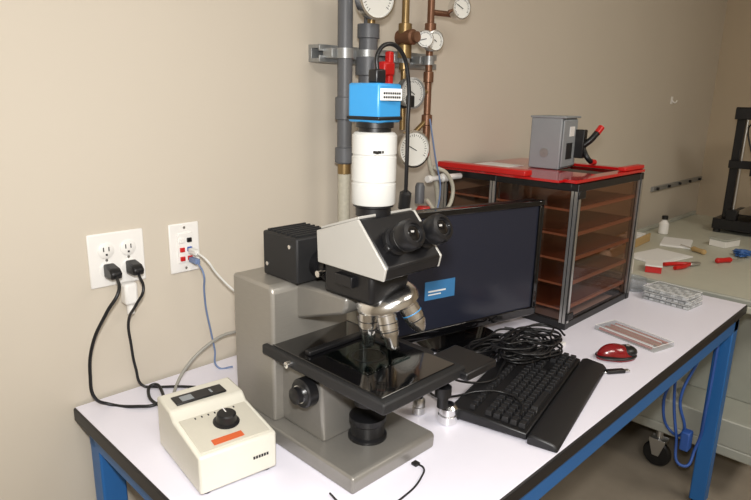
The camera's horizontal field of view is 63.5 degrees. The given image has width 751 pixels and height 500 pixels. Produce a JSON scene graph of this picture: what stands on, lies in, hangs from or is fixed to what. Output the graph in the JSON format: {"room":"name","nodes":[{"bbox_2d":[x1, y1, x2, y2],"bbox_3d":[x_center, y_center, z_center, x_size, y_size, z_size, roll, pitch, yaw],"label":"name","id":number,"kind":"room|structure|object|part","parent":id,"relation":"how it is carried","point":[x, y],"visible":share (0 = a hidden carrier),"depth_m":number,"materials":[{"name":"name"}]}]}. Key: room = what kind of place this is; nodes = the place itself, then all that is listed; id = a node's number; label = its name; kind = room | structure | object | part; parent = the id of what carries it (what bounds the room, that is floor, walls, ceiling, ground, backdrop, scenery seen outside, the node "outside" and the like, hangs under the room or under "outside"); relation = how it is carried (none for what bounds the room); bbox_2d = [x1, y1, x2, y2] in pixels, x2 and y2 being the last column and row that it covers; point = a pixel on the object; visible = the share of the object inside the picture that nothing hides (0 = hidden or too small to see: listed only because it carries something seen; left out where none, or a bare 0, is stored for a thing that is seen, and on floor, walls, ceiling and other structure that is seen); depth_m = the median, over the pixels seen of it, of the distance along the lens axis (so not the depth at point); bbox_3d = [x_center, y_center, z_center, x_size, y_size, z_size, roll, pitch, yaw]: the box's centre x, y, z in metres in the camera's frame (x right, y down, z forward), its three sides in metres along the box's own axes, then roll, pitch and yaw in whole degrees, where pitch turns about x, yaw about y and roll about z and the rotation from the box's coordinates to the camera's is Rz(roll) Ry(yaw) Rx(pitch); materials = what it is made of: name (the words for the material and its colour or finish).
{"room":"laboratory","nodes":[
{"label":"laboratory","id":0,"kind":"room"},
{"bbox_2d":[0,0,727,499],"bbox_3d":[0.001,-0.415,1.799,0.100,2.700,6.020,15,20,43],"label":"wall","id":1,"kind":"structure","parent":0,"point":[151,116],"depth_m":1.39,"materials":[{"name":"paint"}]},
{"bbox_2d":[86,228,145,288],"bbox_3d":[-0.541,0.017,1.272,0.010,0.114,0.117,15,20,43],"label":"power outlet","id":2,"kind":"object","parent":1,"relation":"attached to","point":[117,247],"visible":0.81,"depth_m":1.26,"materials":[{"name":"white plastic"}]},
{"bbox_2d":[99,262,111,276],"bbox_3d":[-0.556,0.041,1.260,0.004,0.033,0.033,15,20,43],"label":"receptacle","id":3,"kind":"object","parent":2,"relation":"attached to","point":[101,269],"depth_m":1.25,"materials":[{"name":"white plastic"}]},
{"bbox_2d":[98,243,113,258],"bbox_3d":[-0.555,0.002,1.250,0.004,0.033,0.033,15,20,43],"label":"receptacle","id":4,"kind":"object","parent":2,"relation":"attached to","point":[105,250],"depth_m":1.25,"materials":[{"name":"white plastic"}]},
{"bbox_2d":[122,258,132,272],"bbox_3d":[-0.523,0.033,1.292,0.004,0.033,0.033,15,20,43],"label":"receptacle","id":5,"kind":"object","parent":2,"relation":"attached to","point":[124,260],"depth_m":1.28,"materials":[{"name":"white plastic"}]},
{"bbox_2d":[120,240,135,254],"bbox_3d":[-0.523,-0.005,1.282,0.004,0.033,0.033,15,20,43],"label":"receptacle","id":6,"kind":"object","parent":2,"relation":"attached to","point":[127,247],"depth_m":1.28,"materials":[{"name":"white plastic"}]},
{"bbox_2d":[168,221,199,273],"bbox_3d":[-0.432,-0.005,1.377,0.013,0.114,0.073,15,20,43],"label":"outlet","id":7,"kind":"object","parent":1,"relation":"attached to","point":[182,236],"visible":0.96,"depth_m":1.37,"materials":[{"name":"white plastic"}]},
{"bbox_2d":[188,248,233,290],"bbox_3d":[-0.284,0.138,1.427,0.285,0.295,0.058,-3,15,-16],"label":"cable","id":8,"kind":"object","parent":7,"relation":"in","point":[193,251],"visible":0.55,"depth_m":1.36,"materials":[{"name":"white plastic"}]},
{"bbox_2d":[309,0,470,323],"bbox_3d":[0.074,-0.754,1.591,0.160,1.938,0.515,15,20,43],"label":"gas pipe manifold","id":9,"kind":"object","parent":1,"relation":"attached to","point":[344,55],"visible":0.8,"depth_m":1.59,"materials":[{"name":"grey metal"}]},
{"bbox_3d":[-0.096,-0.492,1.521,0.035,0.024,0.065,15,20,43],"label":"clamp bolt plate","id":10,"kind":"part","parent":9,"relation":"part of","materials":[{"name":"silver metal"}]},
{"bbox_3d":[0.028,-0.458,1.533,0.027,0.035,0.040,15,20,43],"label":"red valve handle","id":11,"kind":"part","parent":9,"relation":"part of","materials":[{"name":"plastic"}]},
{"bbox_3d":[0.035,-0.456,1.538,0.018,0.090,0.017,15,20,43],"label":"red valve lever","id":12,"kind":"part","parent":9,"relation":"part of","materials":[{"name":"plastic"}]},
{"bbox_3d":[0.057,-0.527,1.672,0.035,0.024,0.052,15,20,43],"label":"clamp bolt plate","id":13,"kind":"part","parent":9,"relation":"part of","materials":[{"name":"silver metal"}]},
{"bbox_3d":[0.131,-0.543,1.744,0.035,0.024,0.050,15,20,43],"label":"clamp bolt plate","id":14,"kind":"part","parent":9,"relation":"part of","materials":[{"name":"silver metal"}]},
{"bbox_3d":[0.120,-0.346,1.744,0.014,0.071,0.097,15,20,43],"label":"gauge stem","id":15,"kind":"part","parent":9,"relation":"part of","materials":[{"name":"gold metal"}]},
{"bbox_2d":[651,176,701,191],"bbox_3d":[1.793,-0.393,3.579,0.029,0.025,0.800,15,20,43],"label":"wall rail","id":16,"kind":"object","parent":1,"relation":"attached to","point":[694,179],"visible":1,"depth_m":3.53,"materials":[{"name":"black plastic"}]},
{"bbox_2d":[539,421,750,499],"bbox_3d":[1.302,1.293,0.868,3.850,0.100,6.020,15,20,43],"label":"floor","id":17,"kind":"structure","parent":0,"point":[619,469],"depth_m":2.32,"materials":[{"name":"plastic"}]},
{"bbox_2d":[74,279,747,499],"bbox_3d":[0.290,0.617,1.722,0.790,0.750,1.839,15,20,43],"label":"lab table","id":18,"kind":"object","parent":17,"relation":"on","point":[465,460],"visible":0.41,"depth_m":1.23,"materials":[{"name":"white laminate"}]},
{"bbox_3d":[-0.575,0.698,1.358,0.050,0.698,0.050,15,20,43],"label":"leg","id":19,"kind":"part","parent":18,"relation":"part of","materials":[{"name":"blue metal"}]},
{"bbox_2d":[88,263,164,407],"bbox_3d":[-0.450,0.188,1.234,0.243,0.298,0.125,6,15,18],"label":"power cord","id":20,"kind":"object","parent":18,"relation":"on","point":[112,271],"visible":0.88,"depth_m":1.23,"materials":[{"name":"black plastic"}]},
{"bbox_2d":[121,259,193,387],"bbox_3d":[-0.433,0.172,1.291,0.216,0.294,0.063,2,14,4],"label":"power cord","id":21,"kind":"object","parent":18,"relation":"on","point":[129,293],"visible":0.82,"depth_m":1.27,"materials":[{"name":"black plastic"}]},
{"bbox_2d":[173,330,235,391],"bbox_3d":[-0.345,0.252,1.405,0.147,0.090,0.407,8,16,25],"label":"cable","id":22,"kind":"object","parent":18,"relation":"on","point":[202,349],"visible":0.52,"depth_m":1.40,"materials":[{"name":"beige plastic"}]},
{"bbox_2d":[189,257,232,368],"bbox_3d":[-0.382,0.151,1.418,0.061,0.279,0.070,15,20,43],"label":"cable","id":23,"kind":"object","parent":18,"relation":"on","point":[194,260],"visible":1,"depth_m":1.39,"materials":[{"name":"plastic"}]},
{"bbox_2d":[157,377,275,493],"bbox_3d":[-0.286,0.325,1.086,0.140,0.105,0.191,-10,18,-37],"label":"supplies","id":24,"kind":"object","parent":18,"relation":"on","point":[215,436],"visible":1,"depth_m":1.04,"materials":[{"name":"beige plastic"}]},
{"bbox_3d":[-0.261,0.292,1.060,0.046,0.024,0.046,-10,18,-37],"label":"knob","id":25,"kind":"part","parent":24,"relation":"part of","materials":[{"name":"black plastic"}]},
{"bbox_2d":[234,69,495,493],"bbox_3d":[-0.037,0.026,1.112,0.445,0.682,0.295,15,20,43],"label":"microscope","id":26,"kind":"object","parent":18,"relation":"on","point":[329,386],"visible":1,"depth_m":1.06,"materials":[{"name":"black plastic"}]},
{"bbox_3d":[-0.126,0.252,1.078,0.054,0.054,0.052,15,20,43],"label":"coarse knob","id":27,"kind":"part","parent":26,"relation":"part of","materials":[{"name":"black plastic"}]},
{"bbox_3d":[-0.093,0.040,1.083,0.012,0.012,0.028,15,20,43],"label":"aperture lever","id":28,"kind":"part","parent":26,"relation":"part of","materials":[{"name":"silver metal"}]},
{"bbox_3d":[-0.072,0.100,1.129,0.140,0.075,0.083,15,20,43],"label":"arm","id":29,"kind":"part","parent":26,"relation":"part of"},
{"bbox_3d":[-0.093,0.339,1.195,0.370,0.032,0.210,15,20,43],"label":"plate","id":30,"kind":"part","parent":26,"relation":"part of","materials":[{"name":"grey metal"}]},
{"bbox_3d":[-0.029,0.187,1.095,0.290,0.002,0.183,15,20,43],"label":"stage glass","id":31,"kind":"part","parent":26,"relation":"part of","materials":[{"name":"black"}]},
{"bbox_3d":[-0.028,0.198,1.098,0.318,0.020,0.206,15,20,43],"label":"stage plate","id":32,"kind":"part","parent":26,"relation":"part of","materials":[{"name":"black metal"}]},
{"bbox_2d":[351,131,396,216],"bbox_3d":[-0.003,-0.126,1.007,0.074,0.138,0.074,15,20,43],"label":"adapter","id":33,"kind":"object","parent":26,"relation":"on","point":[374,159],"depth_m":0.98,"materials":[{"name":"white plastic"}]},
{"bbox_3d":[-0.002,-0.215,0.985,0.066,0.006,0.066,12,18,35],"label":"camera plate","id":34,"kind":"part","parent":26,"relation":"part of","materials":[{"name":"black plastic"}]},
{"bbox_3d":[0.010,0.172,1.139,0.090,0.006,0.012,15,20,43],"label":"slide holder arm","id":35,"kind":"part","parent":26,"relation":"part of","materials":[{"name":"black plastic"}]},
{"bbox_3d":[0.048,-0.002,0.998,0.034,0.035,0.112,15,20,43],"label":"interpupillary plate","id":36,"kind":"part","parent":26,"relation":"part of","materials":[{"name":"black plastic"}]},
{"bbox_2d":[384,92,400,98],"bbox_3d":[0.026,-0.242,0.950,0.001,0.010,0.038,15,20,43],"label":"print","id":37,"kind":"object","parent":26,"relation":"attached to","point":[387,95],"depth_m":0.95},
{"bbox_2d":[374,42,411,209],"bbox_3d":[0.033,-0.010,1.163,0.066,0.722,0.247,2,14,4],"label":"cable","id":38,"kind":"object","parent":26,"relation":"attached to","point":[404,202],"visible":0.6,"depth_m":1.05,"materials":[{"name":"black plastic"}]},
{"bbox_3d":[0.038,0.179,1.177,0.180,0.016,0.022,15,20,43],"label":"stage slide rail","id":39,"kind":"part","parent":26,"relation":"part of","materials":[{"name":"black plastic"}]},
{"bbox_3d":[0.120,0.248,1.076,0.030,0.065,0.030,15,20,43],"label":"stage drive knob","id":40,"kind":"part","parent":26,"relation":"part of","materials":[{"name":"black plastic"}]},
{"bbox_2d":[329,460,424,499],"bbox_3d":[0.021,0.400,1.017,0.181,0.005,0.082,-8,17,-32],"label":"cable","id":41,"kind":"object","parent":18,"relation":"on","point":[415,463],"visible":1,"depth_m":1.04,"materials":[{"name":"black plastic"}]},
{"bbox_2d":[412,397,424,415],"bbox_3d":[0.090,0.323,1.264,0.027,0.038,0.027,15,20,43],"label":"lens","id":42,"kind":"object","parent":18,"relation":"on","point":[418,407],"visible":0.77,"depth_m":1.25,"materials":[{"name":"metal"}]},
{"bbox_2d":[438,401,457,425],"bbox_3d":[0.147,0.330,1.232,0.040,0.042,0.040,15,20,43],"label":"lens","id":43,"kind":"object","parent":18,"relation":"on","point":[447,417],"visible":0.8,"depth_m":1.22,"materials":[{"name":"silver metal"}]},
{"bbox_2d":[396,199,544,352],"bbox_3d":[0.226,0.063,1.613,0.504,0.374,0.236,-8,17,-31],"label":"computer monitor","id":44,"kind":"object","parent":18,"relation":"on","point":[487,272],"visible":0.69,"depth_m":1.60,"materials":[{"name":"black plastic"}]},
{"bbox_2d":[428,288,445,295],"bbox_3d":[0.155,0.106,1.532,0.055,0.012,0.001,-8,17,-31],"label":"print","id":45,"kind":"object","parent":44,"relation":"attached to","point":[431,291],"depth_m":1.53,"materials":[{"name":"paper"}]},
{"bbox_3d":[0.234,0.045,1.597,0.500,0.327,0.035,-8,17,-31],"label":"panel","id":46,"kind":"part","parent":44,"relation":"part of","materials":[{"name":"black plastic"}]},
{"bbox_2d":[429,323,565,415],"bbox_3d":[0.309,0.251,1.471,0.247,0.084,0.496,9,16,29],"label":"cable bundle","id":47,"kind":"object","parent":18,"relation":"on","point":[508,343],"visible":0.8,"depth_m":1.47,"materials":[{"name":"black plastic"}]},
{"bbox_3d":[0.214,0.311,1.306,0.250,0.042,0.094,15,20,43],"label":"usb cord","id":48,"kind":"part","parent":47,"relation":"part of","materials":[{"name":"black plastic"}]},
{"bbox_3d":[0.233,0.277,1.391,0.110,0.035,0.172,7,16,23],"label":"usb cord","id":49,"kind":"part","parent":47,"relation":"part of","materials":[{"name":"black plastic"}]},
{"bbox_3d":[0.308,0.246,1.522,0.116,0.033,0.020,-1,14,-7],"label":"link cord","id":50,"kind":"part","parent":47,"relation":"part of","materials":[{"name":"black plastic"}]},
{"bbox_2d":[455,343,605,452],"bbox_3d":[0.357,0.304,1.361,0.225,0.037,0.431,10,17,30],"label":"keyboard","id":51,"kind":"object","parent":18,"relation":"on","point":[553,392],"visible":0.88,"depth_m":1.29,"materials":[{"name":"black plastic"}]},
{"bbox_2d":[441,166,643,329],"bbox_3d":[0.535,-0.051,1.995,0.476,0.420,0.443,15,20,43],"label":"storage cabinet","id":52,"kind":"object","parent":18,"relation":"on","point":[589,231],"visible":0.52,"depth_m":1.79,"materials":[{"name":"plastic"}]},
{"bbox_3d":[0.227,-0.060,2.006,0.022,0.420,0.022,15,20,43],"label":"post","id":53,"kind":"part","parent":52,"relation":"part of","materials":[{"name":"black plastic"}]},
{"bbox_3d":[0.357,-0.026,1.882,0.022,0.420,0.022,15,20,43],"label":"post","id":54,"kind":"part","parent":52,"relation":"part of","materials":[{"name":"black plastic"}]},
{"bbox_3d":[0.382,-0.017,1.850,0.426,0.376,0.001,15,20,43],"label":"panel","id":55,"kind":"part","parent":52,"relation":"part of","materials":[{"name":"orange plastic"}]},
{"bbox_3d":[0.390,-0.211,1.805,0.426,0.022,0.018,15,20,43],"label":"rail","id":56,"kind":"part","parent":52,"relation":"part of","materials":[{"name":"black plastic"}]},
{"bbox_3d":[0.382,0.175,1.903,0.426,0.022,0.018,15,20,43],"label":"rail","id":57,"kind":"part","parent":52,"relation":"part of","materials":[{"name":"black plastic"}]},
{"bbox_2d":[438,158,644,183],"bbox_3d":[0.533,-0.266,1.935,0.455,0.024,0.500,15,20,43],"label":"sheet","id":58,"kind":"object","parent":52,"relation":"on","point":[523,172],"visible":0.91,"depth_m":1.81,"materials":[{"name":"plastic"}]},
{"bbox_2d":[473,162,523,166],"bbox_3d":[0.389,-0.278,1.984,0.130,0.002,0.140,15,20,43],"label":"paper sheet","id":59,"kind":"object","parent":58,"relation":"on","point":[483,163],"visible":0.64,"depth_m":2.00,"materials":[{"name":"white paper"}]},
{"bbox_2d":[528,115,603,169],"bbox_3d":[0.610,-0.345,1.939,0.181,0.162,0.175,12,18,35],"label":"switch box","id":60,"kind":"object","parent":58,"relation":"on","point":[556,140],"visible":1,"depth_m":1.90,"materials":[{"name":"metal"}]},
{"bbox_2d":[531,115,580,118],"bbox_3d":[0.573,-0.422,1.923,0.115,0.006,0.136,12,18,35],"label":"hood","id":61,"kind":"object","parent":60,"relation":"attached to","point":[533,116],"depth_m":1.88,"materials":[{"name":"grey metal"}]},
{"bbox_3d":[0.610,-0.337,1.915,0.006,0.146,0.120,11,17,35],"label":"door","id":62,"kind":"part","parent":60,"relation":"part of","materials":[{"name":"grey metal"}]},
{"bbox_2d":[573,125,603,164],"bbox_3d":[0.684,-0.338,1.955,0.072,0.128,0.070,15,20,43],"label":"switch","id":63,"kind":"object","parent":60,"relation":"attached to","point":[580,141],"depth_m":1.94,"materials":[{"name":"black plastic"}]},
{"bbox_3d":[0.755,-0.279,2.034,0.200,0.009,0.035,15,20,43],"label":"frame","id":64,"kind":"part","parent":58,"relation":"part of","materials":[{"name":"red plastic"}]},
{"bbox_3d":[0.690,-0.223,1.806,0.040,0.009,0.460,15,20,43],"label":"frame","id":65,"kind":"part","parent":58,"relation":"part of","materials":[{"name":"red plastic"}]},
{"bbox_3d":[0.545,0.024,1.702,0.022,0.420,0.022,15,20,43],"label":"post","id":66,"kind":"part","parent":52,"relation":"part of","materials":[{"name":"silver metal"}]},
{"bbox_3d":[0.538,-0.256,1.946,0.470,0.001,0.440,15,20,43],"label":"lid panel","id":67,"kind":"part","parent":52,"relation":"part of","materials":[{"name":"red plastic"}]},
{"bbox_3d":[0.688,0.183,1.895,0.018,0.022,0.396,15,20,43],"label":"rail","id":68,"kind":"part","parent":52,"relation":"part of","materials":[{"name":"black plastic"}]},
{"bbox_3d":[0.696,-0.009,1.843,0.001,0.376,0.396,15,20,43],"label":"panel","id":69,"kind":"part","parent":52,"relation":"part of","materials":[{"name":"plastic"}]},
{"bbox_3d":[0.696,-0.203,1.797,0.018,0.022,0.396,15,20,43],"label":"rail","id":70,"kind":"part","parent":52,"relation":"part of","materials":[{"name":"black plastic"}]},
{"bbox_3d":[0.840,-0.043,1.990,0.022,0.420,0.022,15,20,43],"label":"post","id":71,"kind":"part","parent":52,"relation":"part of","materials":[{"name":"black plastic"}]},
{"bbox_2d":[595,343,636,361],"bbox_3d":[0.618,0.258,1.557,0.109,0.038,0.069,-1,14,-7],"label":"computer mouse","id":72,"kind":"object","parent":18,"relation":"on","point":[612,352],"visible":1,"depth_m":1.54,"materials":[{"name":"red plastic"}]},
{"bbox_2d":[605,368,629,373],"bbox_3d":[0.584,0.294,1.474,0.068,0.009,0.016,-1,14,-10],"label":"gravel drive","id":73,"kind":"object","parent":18,"relation":"on","point":[615,370],"visible":1,"depth_m":1.47,"materials":[{"name":"black plastic"}]},
{"bbox_2d":[595,319,673,352],"bbox_3d":[0.719,0.238,1.695,0.087,0.015,0.192,-7,17,-30],"label":"box","id":74,"kind":"object","parent":18,"relation":"on","point":[642,340],"visible":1,"depth_m":1.68,"materials":[{"name":"plastic"}]},
{"bbox_3d":[0.688,0.243,1.677,0.007,0.007,0.166,-8,17,-31],"label":"rod","id":75,"kind":"part","parent":74,"relation":"part of","materials":[{"name":"brown plastic"}]},
{"bbox_3d":[0.700,0.242,1.683,0.007,0.007,0.152,-8,17,-31],"label":"rod","id":76,"kind":"part","parent":74,"relation":"part of","materials":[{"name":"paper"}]},
{"bbox_3d":[0.706,0.239,1.694,0.007,0.007,0.154,-7,16,-30],"label":"rod","id":77,"kind":"part","parent":74,"relation":"part of","materials":[{"name":"brown plastic"}]},
{"bbox_3d":[0.722,0.240,1.692,0.007,0.007,0.158,-7,16,-30],"label":"rod","id":78,"kind":"part","parent":74,"relation":"part of","materials":[{"name":"orange plastic"}]},
{"bbox_3d":[0.729,0.237,1.705,0.008,0.007,0.160,-7,17,-30],"label":"rod","id":79,"kind":"part","parent":74,"relation":"part of","materials":[{"name":"plastic"}]},
{"bbox_3d":[0.738,0.236,1.708,0.007,0.007,0.146,-7,17,-30],"label":"rod","id":80,"kind":"part","parent":74,"relation":"part of","materials":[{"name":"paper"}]},
{"bbox_3d":[0.748,0.235,1.712,0.008,0.007,0.166,-7,17,-30],"label":"rod","id":81,"kind":"part","parent":74,"relation":"part of","materials":[{"name":"brown plastic"}]},
{"bbox_2d":[643,296,701,310],"bbox_3d":[0.982,0.164,2.010,0.102,0.014,0.152,-10,18,-38],"label":"plate","id":82,"kind":"object","parent":18,"relation":"on","point":[680,306],"visible":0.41,"depth_m":1.97,"materials":[{"name":"clear plastic"}]},
{"bbox_2d":[643,290,701,305],"bbox_3d":[0.982,0.150,2.007,0.102,0.014,0.152,-12,19,-42],"label":"plate","id":83,"kind":"object","parent":82,"relation":"on","point":[649,293],"visible":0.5,"depth_m":1.97,"materials":[{"name":"clear plastic"}]},
{"bbox_2d":[643,281,702,300],"bbox_3d":[0.983,0.135,2.010,0.102,0.013,0.152,-9,17,-35],"label":"plate","id":84,"kind":"object","parent":83,"relation":"on","point":[674,292],"visible":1,"depth_m":2.00,"materials":[{"name":"clear plastic"}]},
{"bbox_2d":[662,345,719,467],"bbox_3d":[1.073,0.502,2.094,0.062,0.511,0.153,-10,18,-38],"label":"hanging cable","id":85,"kind":"object","parent":18,"relation":"hanging from","point":[686,435],"visible":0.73,"depth_m":2.10,"materials":[{"name":"blue plastic"}]},
{"bbox_3d":[1.160,0.549,2.085,0.050,0.698,0.050,15,20,43],"label":"leg","id":86,"kind":"part","parent":18,"relation":"part of","materials":[{"name":"blue metal"}]},
{"bbox_2d":[631,211,750,465],"bbox_3d":[1.636,0.336,2.946,0.884,0.748,1.730,15,20,43],"label":"workbench","id":87,"kind":"object","parent":17,"relation":"on","point":[731,281],"visible":0.4,"depth_m":2.44,"materials":[{"name":"metal"}]},
{"bbox_2d":[635,232,650,247],"bbox_3d":[1.142,-0.032,2.822,0.100,0.045,0.500,13,19,40],"label":"cardboard tray","id":88,"kind":"object","parent":87,"relation":"on","point":[641,238],"visible":0.2,"depth_m":2.91,"materials":[{"name":"cardboard"}]},
{"bbox_2d":[645,259,662,273],"bbox_3d":[1.125,0.067,2.457,0.064,0.032,0.094,8,16,24],"label":"box","id":89,"kind":"object","parent":87,"relation":"on","point":[651,266],"visible":1,"depth_m":2.42,"materials":[{"name":"plastic"}]},
{"bbox_3d":[1.126,0.054,2.454,0.064,0.006,0.094,8,16,24],"label":"lid","id":90,"kind":"part","parent":89,"relation":"part of","materials":[{"name":"white plastic"}]},
{"bbox_3d":[1.110,0.716,2.370,0.028,0.052,0.028,15,20,43],"label":"caster stem","id":91,"kind":"part","parent":87,"relation":"part of","materials":[{"name":"metal"}]},
{"bbox_2d":[633,248,692,261],"bbox_3d":[1.245,0.027,2.673,0.260,0.008,0.170,-8,17,-32],"label":"paper sheets","id":92,"kind":"object","parent":87,"relation":"on","point":[658,254],"visible":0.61,"depth_m":2.66,"materials":[{"name":"white paper"}]},
{"bbox_2d":[658,215,668,234],"bbox_3d":[1.492,-0.131,3.137,0.048,0.096,0.048,15,20,43],"label":"plastic bottle","id":93,"kind":"object","parent":87,"relation":"on","point":[663,228],"visible":1,"depth_m":3.12,"materials":[{"name":"white plastic"}]},
{"bbox_2d":[660,236,692,248],"bbox_3d":[1.456,-0.035,2.935,0.130,0.008,0.200,9,16,30],"label":"paper sheets","id":94,"kind":"object","parent":87,"relation":"on","point":[666,241],"visible":1,"depth_m":2.92,"materials":[{"name":"white paper"}]},
{"bbox_2d":[676,373,686,397],"bbox_3d":[1.156,0.516,2.495,0.211,0.199,0.258,15,20,43],"label":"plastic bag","id":95,"kind":"object","parent":87,"relation":"on","point":[680,382],"visible":0.02,"depth_m":2.43,"materials":[{"name":"plastic"}]},
{"bbox_2d":[663,261,700,269],"bbox_3d":[1.280,0.061,2.518,0.161,0.017,0.073,-4,15,-20],"label":"pliers","id":96,"kind":"object","parent":87,"relation":"on","point":[676,265],"visible":1,"depth_m":2.52,"materials":[{"name":"red plastic"}]},
{"bbox_3d":[1.252,0.058,2.526,0.116,0.017,0.025,0,14,-6],"label":"handle","id":97,"kind":"part","parent":96,"relation":"part of","materials":[{"name":"red plastic"}]},
{"bbox_3d":[1.264,0.067,2.493,0.116,0.017,0.025,-8,17,-34],"label":"handle","id":98,"kind":"part","parent":96,"relation":"part of","materials":[{"name":"red plastic"}]},
{"bbox_2d":[631,214,750,314],"bbox_3d":[1.643,0.006,2.862,0.840,0.028,1.730,15,20,43],"label":"tabletop","id":99,"kind":"object","parent":87,"relation":"on","point":[733,278],"depth_m":2.57,"materials":[{"name":"beige laminate"}]},
{"bbox_2d":[631,384,750,465],"bbox_3d":[1.633,0.524,2.994,0.840,0.040,1.730,15,20,43],"label":"shelf","id":100,"kind":"object","parent":87,"relation":"attached to","point":[736,408],"depth_m":2.38,"materials":[{"name":"grey metal"}]},
{"bbox_2d":[680,244,706,254],"bbox_3d":[1.458,-0.007,2.791,0.024,0.024,0.150,-3,15,-15],"label":"screwdriver","id":101,"kind":"object","parent":87,"relation":"on","point":[695,249],"visible":1,"depth_m":2.75,"materials":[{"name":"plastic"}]},
{"bbox_3d":[1.468,0.002,2.758,0.024,0.024,0.080,-3,15,-15],"label":"handle","id":102,"kind":"part","parent":101,"relation":"part of","materials":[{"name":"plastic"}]},
{"bbox_3d":[1.511,0.296,2.804,0.740,0.490,0.530,15,20,43],"label":"drawer","id":103,"kind":"part","parent":87,"relation":"part of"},
{"bbox_2d":[709,234,740,247],"bbox_3d":[1.676,-0.041,2.912,0.124,0.040,0.084,-7,16,-29],"label":"box","id":104,"kind":"object","parent":87,"relation":"on","point":[723,241],"visible":1,"depth_m":2.88,"materials":[{"name":"white cardboard"}]},
{"bbox_3d":[1.676,-0.056,2.909,0.124,0.010,0.084,-7,16,-29],"label":"lid","id":105,"kind":"part","parent":104,"relation":"part of","materials":[{"name":"plastic"}]},
{"bbox_2d":[715,257,744,262],"bbox_3d":[1.523,0.042,2.603,0.150,0.024,0.024,-3,15,-15],"label":"screwdriver","id":106,"kind":"object","parent":87,"relation":"on","point":[727,259],"visible":1,"depth_m":2.59,"materials":[{"name":"red plastic"}]},
{"bbox_3d":[1.489,0.044,2.594,0.080,0.024,0.024,-3,15,-15],"label":"handle","id":107,"kind":"part","parent":106,"relation":"part of","materials":[{"name":"red plastic"}]},
{"bbox_2d":[711,107,750,233],"bbox_3d":[2.094,-0.464,3.078,0.510,0.795,0.445,15,20,43],"label":"printer","id":108,"kind":"object","parent":87,"relation":"on","point":[732,219],"visible":1,"depth_m":3.13,"materials":[{"name":"black plastic"}]},
{"bbox_3d":[2.103,-0.129,3.180,0.510,0.055,0.400,15,20,43],"label":"frame","id":109,"kind":"part","parent":108,"relation":"part of","materials":[{"name":"black plastic"}]},
{"bbox_3d":[1.855,-0.184,3.156,0.050,0.055,0.045,15,20,43],"label":"motor","id":110,"kind":"part","parent":108,"relation":"part of","materials":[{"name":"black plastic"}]},
{"bbox_3d":[1.865,-0.435,3.149,0.040,0.545,0.040,15,20,43],"label":"post","id":111,"kind":"part","parent":108,"relation":"part of","materials":[{"name":"black plastic"}]},
{"bbox_2d":[732,248,750,256],"bbox_3d":[1.649,0.010,2.722,0.099,0.033,0.140,15,20,43],"label":"glove","id":112,"kind":"object","parent":87,"relation":"on","point":[738,252],"visible":1,"depth_m":2.70,"materials":[{"name":"blue rubber"}]},
{"bbox_2d":[696,0,750,216],"bbox_3d":[3.417,-0.539,2.569,3.650,2.700,0.100,15,20,43],"label":"wall","id":113,"kind":"structure","parent":0,"point":[732,90],"depth_m":3.71,"materials":[{"name":"paint"}]}
]}

